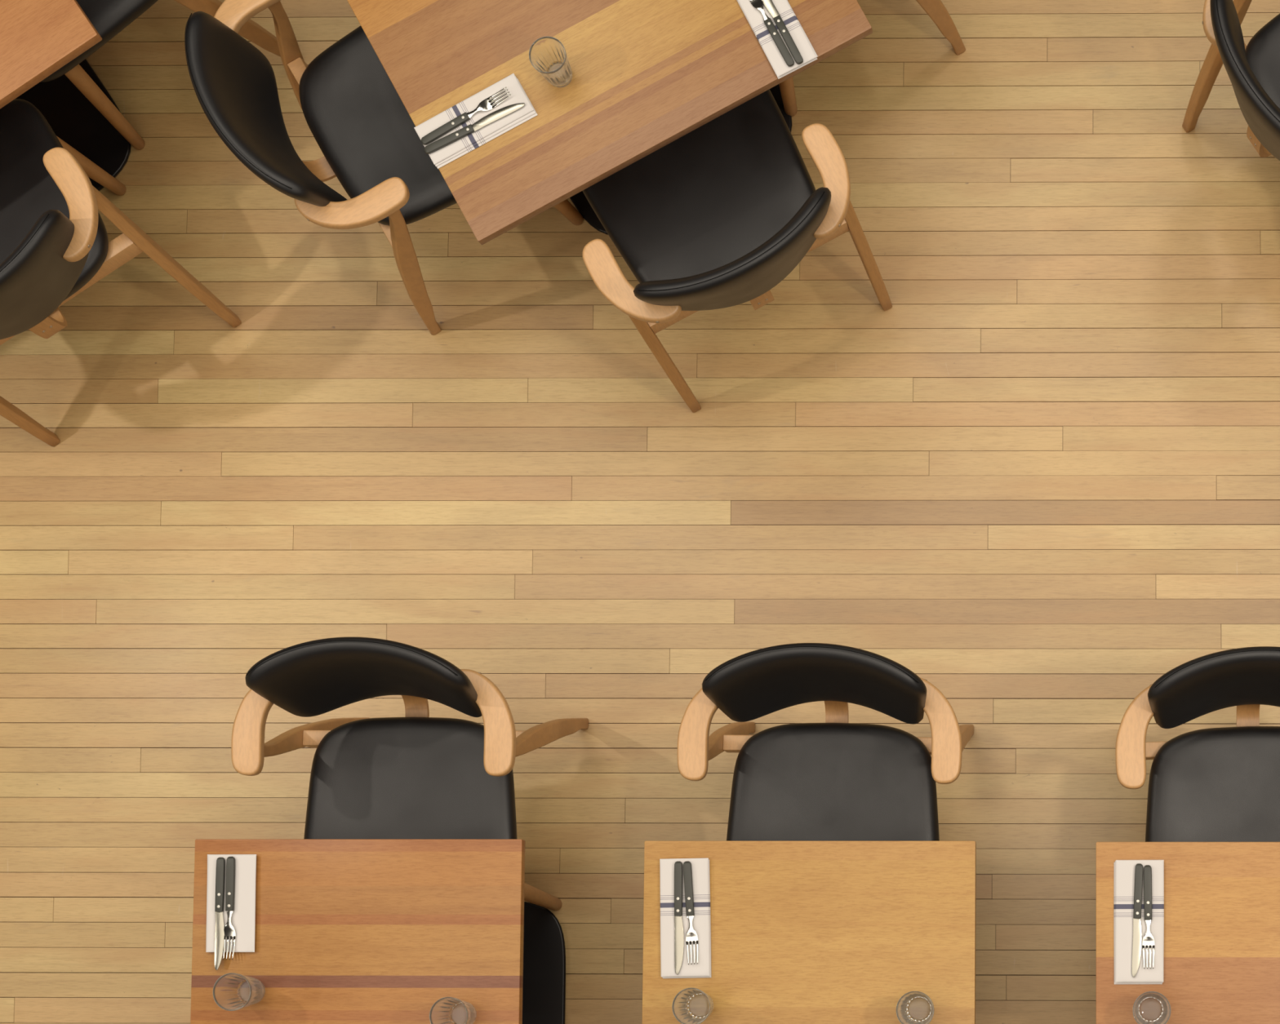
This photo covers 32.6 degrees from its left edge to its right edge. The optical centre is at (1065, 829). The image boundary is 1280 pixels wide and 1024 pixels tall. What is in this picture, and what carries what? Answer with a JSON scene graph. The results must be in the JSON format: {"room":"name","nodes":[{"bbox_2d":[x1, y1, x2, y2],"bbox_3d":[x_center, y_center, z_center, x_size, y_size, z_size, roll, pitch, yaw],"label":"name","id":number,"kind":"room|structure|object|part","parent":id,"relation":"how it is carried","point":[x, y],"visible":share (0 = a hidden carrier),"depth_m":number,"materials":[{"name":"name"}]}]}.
{"room":"restaurant dining room","nodes":[
{"label":"restaurant dining room","id":0,"kind":"room"},
{"bbox_2d":[0,0,1279,1023],"bbox_3d":[-0.321,-0.912,4.843,9.600,0.004,8.600,0,87,1],"label":"floor","id":1,"kind":"structure","parent":0,"point":[1040,484],"depth_m":4.85,"materials":[{"name":"brown wood"}]},
{"bbox_2d":[0,0,131,191],"bbox_3d":[-2.521,-1.659,4.551,0.880,0.739,0.880,-35,87,-1],"label":"square table","id":2,"kind":"object","parent":1,"relation":"on","point":[38,37],"visible":0.46,"depth_m":4.17,"materials":[{"name":"brown wood"}]},
{"bbox_3d":[-2.515,-1.638,4.915,0.556,0.011,0.556,-35,87,-1],"label":"plate","id":3,"kind":"part","parent":2,"relation":"part of","materials":[{"name":"black wood"}]},
{"bbox_2d":[0,98,240,447],"bbox_3d":[-2.246,-1.226,4.480,0.567,0.822,0.559,-34,87,-1],"label":"armchair","id":4,"kind":"object","parent":1,"relation":"on","point":[55,246],"visible":1,"depth_m":4.44,"materials":[{"name":"black leather"}]},
{"bbox_3d":[-2.379,-0.973,4.551,0.026,0.655,0.154,-33,87,-1],"label":"leg","id":5,"kind":"part","parent":4,"relation":"part of","materials":[{"name":"brown wood"}]},
{"bbox_3d":[-2.135,-1.065,4.218,0.432,0.310,0.129,-34,87,-1],"label":"backrest","id":6,"kind":"part","parent":4,"relation":"part of","materials":[{"name":"black leather"}]},
{"bbox_3d":[-2.279,-1.273,4.458,0.450,0.040,0.437,-34,87,-1],"label":"seat","id":7,"kind":"part","parent":4,"relation":"part of","materials":[{"name":"black leather"}]},
{"bbox_3d":[-1.988,-1.257,4.227,0.085,0.032,0.228,-12,86,0],"label":"armrest","id":8,"kind":"part","parent":4,"relation":"part of","materials":[{"name":"brown wood"}]},
{"bbox_3d":[-2.181,-1.125,4.492,0.469,0.052,0.033,-34,87,-1],"label":"seat rail","id":9,"kind":"part","parent":4,"relation":"part of","materials":[{"name":"brown wood"}]},
{"bbox_3d":[-2.196,-1.483,4.698,0.039,0.417,0.067,-34,87,-1],"label":"leg","id":10,"kind":"part","parent":4,"relation":"part of","materials":[{"name":"brown wood"}]},
{"bbox_3d":[-1.967,-1.248,4.561,0.026,0.655,0.154,-35,87,-1],"label":"leg","id":11,"kind":"part","parent":4,"relation":"part of","materials":[{"name":"brown wood"}]},
{"bbox_2d":[40,0,280,150],"bbox_3d":[-2.103,-1.906,4.519,0.559,0.822,0.567,-36,87,-1],"label":"armchair","id":12,"kind":"object","parent":1,"relation":"on","point":[108,18],"visible":0.49,"depth_m":4.51,"materials":[{"name":"brown wood"}]},
{"bbox_3d":[-2.149,-1.873,4.492,0.437,0.040,0.450,-36,87,-1],"label":"seat","id":13,"kind":"part","parent":12,"relation":"part of","materials":[{"name":"black leather"}]},
{"bbox_3d":[-2.149,-1.623,4.705,0.067,0.417,0.039,-36,87,-1],"label":"leg","id":14,"kind":"part","parent":12,"relation":"part of","materials":[{"name":"brown wood"}]},
{"bbox_3d":[-1.850,-1.775,4.590,0.154,0.655,0.026,-34,87,-1],"label":"leg","id":15,"kind":"part","parent":12,"relation":"part of","materials":[{"name":"brown wood"}]},
{"bbox_2d":[190,839,565,1023],"bbox_3d":[-1.358,0.357,4.411,0.634,0.739,0.634,0,87,1],"label":"square table","id":16,"kind":"object","parent":1,"relation":"on","point":[348,931],"visible":0.94,"depth_m":4.05,"materials":[{"name":"brown wood"}]},
{"bbox_2d":[205,854,256,952],"bbox_3d":[-1.606,0.142,4.053,0.098,0.010,0.189,0,87,1],"label":"folded napkin","id":17,"kind":"object","parent":16,"relation":"on","point":[243,917],"visible":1,"depth_m":4.05,"materials":[{"name":"white fabric"}]},
{"bbox_2d":[214,857,225,970],"bbox_3d":[-1.622,0.162,4.042,0.019,0.009,0.216,0,87,1],"label":"table knife","id":18,"kind":"object","parent":17,"relation":"on","point":[220,862],"visible":1,"depth_m":4.04,"materials":[{"name":"grey metal"}]},
{"bbox_3d":[-1.622,0.210,4.040,0.018,0.002,0.119,0,87,1],"label":"blade","id":19,"kind":"part","parent":18,"relation":"part of","materials":[{"name":"silver metal"}]},
{"bbox_3d":[-1.623,0.106,4.045,0.016,0.009,0.104,0,87,1],"label":"handle","id":20,"kind":"part","parent":18,"relation":"part of","materials":[{"name":"grey plastic"}]},
{"bbox_2d":[222,857,235,959],"bbox_3d":[-1.604,0.151,4.042,0.024,0.009,0.198,0,87,1],"label":"fork","id":21,"kind":"object","parent":17,"relation":"on","point":[229,931],"visible":1,"depth_m":4.04,"materials":[{"name":"grey metal"}]},
{"bbox_3d":[-1.603,0.104,4.045,0.016,0.009,0.104,0,87,1],"label":"handle","id":22,"kind":"part","parent":21,"relation":"part of","materials":[{"name":"grey plastic"}]},
{"bbox_2d":[213,973,265,1011],"bbox_3d":[-1.562,0.307,3.997,0.071,0.100,0.071,0,87,1],"label":"tumbler","id":23,"kind":"object","parent":16,"relation":"on","point":[232,992],"visible":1,"depth_m":3.99,"materials":[{"name":"clear glass"}]},
{"bbox_2d":[429,997,476,1023],"bbox_3d":[-1.153,0.352,3.988,0.071,0.100,0.071,0,87,1],"label":"tumbler","id":24,"kind":"object","parent":16,"relation":"on","point":[446,1011],"visible":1,"depth_m":4.00,"materials":[{"name":"clear glass"}]},
{"bbox_3d":[-1.352,0.379,4.774,0.438,0.011,0.438,0,87,1],"label":"plate","id":25,"kind":"part","parent":16,"relation":"part of","materials":[{"name":"black leather"}]},
{"bbox_2d":[184,0,583,335],"bbox_3d":[-1.422,-1.494,4.483,0.559,0.822,0.567,-30,87,-1],"label":"armchair","id":26,"kind":"object","parent":1,"relation":"on","point":[367,139],"visible":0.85,"depth_m":4.43,"materials":[{"name":"black leather"}]},
{"bbox_3d":[-1.656,-1.640,4.245,0.085,0.032,0.228,38,88,3],"label":"armrest","id":27,"kind":"part","parent":26,"relation":"part of","materials":[{"name":"brown wood"}]},
{"bbox_3d":[-1.609,-1.404,4.230,0.129,0.310,0.432,-30,87,-1],"label":"backrest","id":28,"kind":"part","parent":26,"relation":"part of","materials":[{"name":"black leather"}]},
{"bbox_3d":[-1.660,-1.637,4.579,0.154,0.655,0.026,-29,87,-1],"label":"leg","id":29,"kind":"part","parent":26,"relation":"part of","materials":[{"name":"brown wood"}]},
{"bbox_3d":[-1.526,-1.434,4.500,0.033,0.052,0.469,-30,87,-1],"label":"seat rail","id":30,"kind":"part","parent":26,"relation":"part of","materials":[{"name":"brown wood"}]},
{"bbox_3d":[-1.426,-1.246,4.217,0.228,0.032,0.085,-9,86,0],"label":"armrest","id":31,"kind":"part","parent":26,"relation":"part of","materials":[{"name":"brown wood"}]},
{"bbox_3d":[-1.375,-1.525,4.458,0.437,0.040,0.450,-30,87,-1],"label":"seat","id":32,"kind":"part","parent":26,"relation":"part of","materials":[{"name":"black leather"}]},
{"bbox_3d":[-1.410,-1.210,4.549,0.154,0.655,0.026,-32,87,-1],"label":"leg","id":33,"kind":"part","parent":26,"relation":"part of","materials":[{"name":"brown wood"}]},
{"bbox_3d":[-1.153,-1.418,4.677,0.067,0.417,0.039,-30,87,-1],"label":"leg","id":34,"kind":"part","parent":26,"relation":"part of","materials":[{"name":"brown wood"}]},
{"bbox_2d":[231,636,588,911],"bbox_3d":[-1.357,-0.071,4.396,0.567,0.822,0.559,0,87,1],"label":"armchair","id":35,"kind":"object","parent":1,"relation":"on","point":[416,775],"visible":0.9,"depth_m":4.35,"materials":[{"name":"black leather"}]},
{"bbox_3d":[-1.591,-0.219,4.158,0.085,0.032,0.228,22,87,2],"label":"armrest","id":36,"kind":"part","parent":35,"relation":"part of","materials":[{"name":"brown wood"}]},
{"bbox_3d":[-1.605,-0.198,4.492,0.026,0.655,0.154,-1,87,1],"label":"leg","id":37,"kind":"part","parent":35,"relation":"part of","materials":[{"name":"brown wood"}]},
{"bbox_3d":[-1.362,-0.296,4.159,0.432,0.310,0.129,0,87,1],"label":"backrest","id":38,"kind":"part","parent":35,"relation":"part of","materials":[{"name":"black leather"}]},
{"bbox_3d":[-1.359,-0.016,4.367,0.450,0.040,0.437,0,87,1],"label":"seat","id":39,"kind":"part","parent":35,"relation":"part of","materials":[{"name":"black leather"}]},
{"bbox_3d":[-1.358,-0.189,4.422,0.469,0.052,0.033,0,87,1],"label":"seat rail","id":40,"kind":"part","parent":35,"relation":"part of","materials":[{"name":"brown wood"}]},
{"bbox_3d":[-1.134,-0.217,4.151,0.085,0.032,0.228,-22,86,0],"label":"armrest","id":41,"kind":"part","parent":35,"relation":"part of","materials":[{"name":"brown wood"}]},
{"bbox_3d":[-1.165,0.139,4.583,0.039,0.417,0.067,0,87,1],"label":"leg","id":42,"kind":"part","parent":35,"relation":"part of","materials":[{"name":"brown wood"}]},
{"bbox_3d":[-1.109,-0.197,4.483,0.026,0.655,0.154,1,87,1],"label":"leg","id":43,"kind":"part","parent":35,"relation":"part of","materials":[{"name":"brown wood"}]},
{"bbox_2d":[346,0,872,244],"bbox_3d":[-0.972,-1.726,4.530,0.880,0.739,0.880,-29,87,-1],"label":"square table","id":44,"kind":"object","parent":1,"relation":"on","point":[647,74],"visible":0.62,"depth_m":4.14,"materials":[{"name":"brown wood"}]},
{"bbox_2d":[413,73,537,168],"bbox_3d":[-1.158,-1.390,4.137,0.224,0.011,0.095,-29,87,-1],"label":"folded napkin","id":45,"kind":"object","parent":44,"relation":"on","point":[444,156],"visible":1,"depth_m":4.13,"materials":[{"name":"fabric"}]},
{"bbox_2d":[421,87,511,145],"bbox_3d":[-1.176,-1.395,4.128,0.198,0.009,0.024,-31,87,-1],"label":"fork","id":46,"kind":"object","parent":45,"relation":"on","point":[485,105],"visible":1,"depth_m":4.12,"materials":[{"name":"silver metal"}]},
{"bbox_3d":[-1.216,-1.371,4.127,0.104,0.009,0.016,-31,87,-1],"label":"handle","id":47,"kind":"part","parent":46,"relation":"part of","materials":[{"name":"grey plastic"}]},
{"bbox_2d":[424,102,524,154],"bbox_3d":[-1.158,-1.377,4.127,0.216,0.009,0.019,-26,87,-1],"label":"table knife","id":48,"kind":"object","parent":45,"relation":"on","point":[496,115],"visible":1,"depth_m":4.13,"materials":[{"name":"silver metal"}]},
{"bbox_3d":[-1.208,-1.350,4.126,0.104,0.009,0.016,-26,87,-1],"label":"handle","id":49,"kind":"part","parent":48,"relation":"part of","materials":[{"name":"grey plastic"}]},
{"bbox_3d":[-1.115,-1.399,4.128,0.119,0.002,0.018,-27,87,-1],"label":"blade","id":50,"kind":"part","parent":48,"relation":"part of","materials":[{"name":"silver metal"}]},
{"bbox_2d":[528,36,572,88],"bbox_3d":[-0.995,-1.485,4.095,0.071,0.100,0.071,0,87,1],"label":"tumbler","id":51,"kind":"object","parent":44,"relation":"on","point":[548,55],"visible":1,"depth_m":4.09,"materials":[{"name":"clear glass"}]},
{"bbox_3d":[-0.966,-1.704,4.893,0.556,0.011,0.556,-29,87,-1],"label":"plate","id":52,"kind":"part","parent":44,"relation":"part of","materials":[{"name":"black wood"}]},
{"bbox_2d":[737,0,817,79],"bbox_3d":[-0.581,-1.600,4.140,0.090,0.011,0.243,-27,87,-1],"label":"folded napkin","id":53,"kind":"object","parent":44,"relation":"on","point":[754,17],"visible":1,"depth_m":4.13,"materials":[{"name":"fabric"}]},
{"bbox_2d":[749,0,794,66],"bbox_3d":[-0.583,-1.581,4.129,0.024,0.009,0.198,-28,87,-1],"label":"fork","id":54,"kind":"object","parent":53,"relation":"on","point":[757,4],"visible":1,"depth_m":4.12,"materials":[{"name":"silver metal"}]},
{"bbox_3d":[-0.561,-1.540,4.127,0.016,0.009,0.104,-28,87,-1],"label":"handle","id":55,"kind":"part","parent":54,"relation":"part of","materials":[{"name":"grey plastic"}]},
{"bbox_2d":[761,0,803,64],"bbox_3d":[-0.570,-1.594,4.130,0.019,0.009,0.216,-28,87,-1],"label":"table knife","id":56,"kind":"object","parent":53,"relation":"on","point":[770,6],"visible":1,"depth_m":4.12,"materials":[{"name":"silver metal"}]},
{"bbox_3d":[-0.593,-1.637,4.133,0.018,0.002,0.119,-28,87,-1],"label":"blade","id":57,"kind":"part","parent":56,"relation":"part of","materials":[{"name":"silver metal"}]},
{"bbox_3d":[-0.543,-1.545,4.127,0.016,0.009,0.104,-28,87,-1],"label":"handle","id":58,"kind":"part","parent":56,"relation":"part of","materials":[{"name":"grey plastic"}]},
{"bbox_2d":[582,88,892,413],"bbox_3d":[-0.732,-1.289,4.459,0.567,0.822,0.559,-28,87,-1],"label":"armchair","id":59,"kind":"object","parent":1,"relation":"on","point":[718,215],"visible":0.94,"depth_m":4.42,"materials":[{"name":"black leather"}]},
{"bbox_3d":[-0.876,-1.079,4.198,0.228,0.032,0.085,40,88,3],"label":"armrest","id":60,"kind":"part","parent":59,"relation":"part of","materials":[{"name":"brown wood"}]},
{"bbox_3d":[-0.888,-1.050,4.531,0.026,0.655,0.154,-27,87,-1],"label":"leg","id":61,"kind":"part","parent":59,"relation":"part of","materials":[{"name":"brown wood"}]},
{"bbox_3d":[-0.761,-1.340,4.437,0.450,0.040,0.437,-28,87,-1],"label":"seat","id":62,"kind":"part","parent":59,"relation":"part of","materials":[{"name":"black leather"}]},
{"bbox_3d":[-0.638,-1.119,4.197,0.432,0.310,0.129,-28,87,-1],"label":"backrest","id":63,"kind":"part","parent":59,"relation":"part of","materials":[{"name":"black leather"}]},
{"bbox_3d":[-0.677,-1.182,4.471,0.469,0.052,0.033,-28,87,-1],"label":"seat rail","id":64,"kind":"part","parent":59,"relation":"part of","materials":[{"name":"brown wood"}]},
{"bbox_3d":[-0.474,-1.295,4.205,0.085,0.032,0.228,-7,86,1],"label":"armrest","id":65,"kind":"part","parent":59,"relation":"part of","materials":[{"name":"brown wood"}]},
{"bbox_3d":[-0.451,-1.285,4.538,0.026,0.655,0.154,-29,87,-1],"label":"leg","id":66,"kind":"part","parent":59,"relation":"part of","materials":[{"name":"brown wood"}]},
{"bbox_2d":[642,840,976,1023],"bbox_3d":[-0.486,0.362,4.397,0.637,0.739,0.637,0,87,1],"label":"square table","id":67,"kind":"object","parent":1,"relation":"on","point":[803,932],"visible":1,"depth_m":4.04,"materials":[{"name":"brown wood"}]},
{"bbox_2d":[659,857,711,978],"bbox_3d":[-0.729,0.170,4.036,0.096,0.011,0.229,-1,87,1],"label":"folded napkin","id":68,"kind":"object","parent":67,"relation":"on","point":[700,867],"visible":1,"depth_m":4.03,"materials":[{"name":"fabric"}]},
{"bbox_2d":[674,861,684,974],"bbox_3d":[-0.739,0.169,4.027,0.019,0.009,0.216,0,87,1],"label":"table knife","id":69,"kind":"object","parent":68,"relation":"on","point":[678,925],"visible":1,"depth_m":4.03,"materials":[{"name":"silver metal"}]},
{"bbox_3d":[-0.741,0.113,4.030,0.016,0.009,0.104,-1,87,1],"label":"handle","id":70,"kind":"part","parent":69,"relation":"part of","materials":[{"name":"grey plastic"}]},
{"bbox_3d":[-0.738,0.218,4.025,0.018,0.002,0.119,-1,87,1],"label":"blade","id":71,"kind":"part","parent":69,"relation":"part of","materials":[{"name":"silver metal"}]},
{"bbox_2d":[683,861,698,964],"bbox_3d":[-0.718,0.159,4.027,0.024,0.009,0.198,-4,87,1],"label":"fork","id":72,"kind":"object","parent":68,"relation":"on","point":[691,935],"visible":1,"depth_m":4.03,"materials":[{"name":"silver metal"}]},
{"bbox_3d":[-0.721,0.113,4.030,0.016,0.009,0.104,-4,87,1],"label":"handle","id":73,"kind":"part","parent":72,"relation":"part of","materials":[{"name":"grey plastic"}]},
{"bbox_2d":[671,987,713,1023],"bbox_3d":[-0.699,0.334,3.981,0.071,0.100,0.071,0,87,1],"label":"tumbler","id":74,"kind":"object","parent":67,"relation":"on","point":[691,1006],"visible":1,"depth_m":4.00,"materials":[{"name":"clear glass"}]},
{"bbox_2d":[896,991,933,1023],"bbox_3d":[-0.280,0.340,3.974,0.071,0.100,0.071,0,87,1],"label":"tumbler","id":75,"kind":"object","parent":67,"relation":"on","point":[914,1007],"visible":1,"depth_m":4.00,"materials":[{"name":"clear glass"}]},
{"bbox_2d":[677,643,973,840],"bbox_3d":[-0.478,-0.058,4.381,0.567,0.822,0.559,1,87,1],"label":"armchair","id":76,"kind":"object","parent":1,"relation":"on","point":[837,779],"visible":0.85,"depth_m":4.34,"materials":[{"name":"black leather"}]},
{"bbox_3d":[-0.711,-0.208,4.143,0.085,0.032,0.228,22,87,2],"label":"armrest","id":77,"kind":"part","parent":76,"relation":"part of","materials":[{"name":"brown wood"}]},
{"bbox_3d":[-0.725,-0.188,4.477,0.026,0.655,0.154,0,87,1],"label":"leg","id":78,"kind":"part","parent":76,"relation":"part of","materials":[{"name":"brown wood"}]},
{"bbox_3d":[-0.481,-0.283,4.144,0.432,0.310,0.129,1,87,1],"label":"backrest","id":79,"kind":"part","parent":76,"relation":"part of","materials":[{"name":"black leather"}]},
{"bbox_3d":[-0.478,-0.176,4.407,0.469,0.052,0.033,1,87,1],"label":"seat rail","id":80,"kind":"part","parent":76,"relation":"part of","materials":[{"name":"brown wood"}]},
{"bbox_3d":[-0.481,-0.003,4.352,0.450,0.040,0.437,1,87,1],"label":"seat","id":81,"kind":"part","parent":76,"relation":"part of","materials":[{"name":"black leather"}]},
{"bbox_3d":[-0.254,-0.202,4.136,0.085,0.032,0.228,-21,86,0],"label":"armrest","id":82,"kind":"part","parent":76,"relation":"part of","materials":[{"name":"brown wood"}]},
{"bbox_3d":[-0.229,-0.181,4.468,0.026,0.655,0.154,2,87,1],"label":"leg","id":83,"kind":"part","parent":76,"relation":"part of","materials":[{"name":"brown wood"}]},
{"bbox_2d":[778,0,965,116],"bbox_3d":[-0.544,-1.963,4.497,0.559,0.822,0.567,-28,87,-1],"label":"armchair","id":84,"kind":"object","parent":1,"relation":"on","point":[935,10],"visible":0.33,"depth_m":4.74,"materials":[{"name":"brown wood"}]},
{"bbox_3d":[-0.625,-1.691,4.684,0.067,0.417,0.039,-28,87,-1],"label":"leg","id":85,"kind":"part","parent":84,"relation":"part of","materials":[{"name":"brown wood"}]},
{"bbox_3d":[-0.310,-1.803,4.567,0.154,0.655,0.026,-27,87,-1],"label":"leg","id":86,"kind":"part","parent":84,"relation":"part of","materials":[{"name":"brown wood"}]},
{"bbox_2d":[1096,842,1279,1023],"bbox_3d":[0.381,0.363,4.382,0.636,0.739,0.636,0,87,1],"label":"square table","id":87,"kind":"object","parent":1,"relation":"on","point":[1221,962],"visible":0.66,"depth_m":4.02,"materials":[{"name":"brown wood"}]},
{"bbox_2d":[1113,860,1164,984],"bbox_3d":[0.139,0.177,4.022,0.096,0.011,0.238,0,87,1],"label":"folded napkin","id":88,"kind":"object","parent":87,"relation":"on","point":[1124,870],"visible":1,"depth_m":4.02,"materials":[{"name":"fabric"}]},
{"bbox_2d":[1131,863,1142,977],"bbox_3d":[0.137,0.173,4.012,0.019,0.009,0.216,2,87,1],"label":"table knife","id":89,"kind":"object","parent":88,"relation":"on","point":[1137,930],"visible":1,"depth_m":4.01,"materials":[{"name":"silver metal"}]},
{"bbox_3d":[0.135,0.222,4.010,0.018,0.002,0.119,2,87,1],"label":"blade","id":90,"kind":"part","parent":89,"relation":"part of","materials":[{"name":"silver metal"}]},
{"bbox_3d":[0.138,0.117,4.016,0.016,0.009,0.104,2,87,1],"label":"handle","id":91,"kind":"part","parent":89,"relation":"part of","materials":[{"name":"grey plastic"}]},
{"bbox_2d":[1142,865,1155,968],"bbox_3d":[0.157,0.167,4.012,0.024,0.009,0.198,-1,87,1],"label":"fork","id":92,"kind":"object","parent":88,"relation":"on","point":[1148,940],"visible":1,"depth_m":4.01,"materials":[{"name":"silver metal"}]},
{"bbox_3d":[0.156,0.120,4.015,0.016,0.009,0.104,-1,87,1],"label":"handle","id":93,"kind":"part","parent":92,"relation":"part of","materials":[{"name":"grey plastic"}]},
{"bbox_2d":[1133,991,1170,1023],"bbox_3d":[0.161,0.340,3.967,0.071,0.100,0.071,0,87,1],"label":"tumbler","id":94,"kind":"object","parent":87,"relation":"on","point":[1150,1007],"visible":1,"depth_m":4.00,"materials":[{"name":"clear glass"}]},
{"bbox_2d":[1115,646,1279,842],"bbox_3d":[0.381,-0.050,4.367,0.567,0.822,0.559,-1,87,1],"label":"armchair","id":95,"kind":"object","parent":1,"relation":"on","point":[1222,784],"visible":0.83,"depth_m":4.33,"materials":[{"name":"black leather"}]},
{"bbox_3d":[0.147,-0.192,4.128,0.085,0.032,0.228,20,87,2],"label":"armrest","id":96,"kind":"part","parent":95,"relation":"part of","materials":[{"name":"brown wood"}]},
{"bbox_3d":[0.380,-0.168,4.392,0.469,0.052,0.033,-1,87,1],"label":"seat rail","id":97,"kind":"part","parent":95,"relation":"part of","materials":[{"name":"brown wood"}]},
{"bbox_3d":[0.383,0.005,4.338,0.450,0.040,0.437,-1,87,1],"label":"seat","id":98,"kind":"part","parent":95,"relation":"part of","materials":[{"name":"black leather"}]},
{"bbox_3d":[0.373,-0.275,4.129,0.432,0.310,0.129,-1,87,1],"label":"backrest","id":99,"kind":"part","parent":95,"relation":"part of","materials":[{"name":"black leather"}]},
{"bbox_2d":[1182,0,1279,160],"bbox_3d":[0.577,-1.549,4.453,0.559,0.822,0.567,-33,87,-1],"label":"armchair","id":100,"kind":"object","parent":1,"relation":"on","point":[1252,69],"visible":1,"depth_m":4.22,"materials":[{"name":"brown wood"}]},
{"bbox_3d":[0.338,-1.682,4.215,0.085,0.032,0.228,35,88,3],"label":"armrest","id":101,"kind":"part","parent":100,"relation":"part of","materials":[{"name":"brown wood"}]},
{"bbox_3d":[0.333,-1.678,4.549,0.154,0.655,0.026,-32,87,-1],"label":"leg","id":102,"kind":"part","parent":100,"relation":"part of","materials":[{"name":"brown wood"}]},
{"bbox_3d":[0.624,-1.580,4.429,0.437,0.040,0.450,-33,87,-1],"label":"seat","id":103,"kind":"part","parent":100,"relation":"part of","materials":[{"name":"black leather"}]}
]}

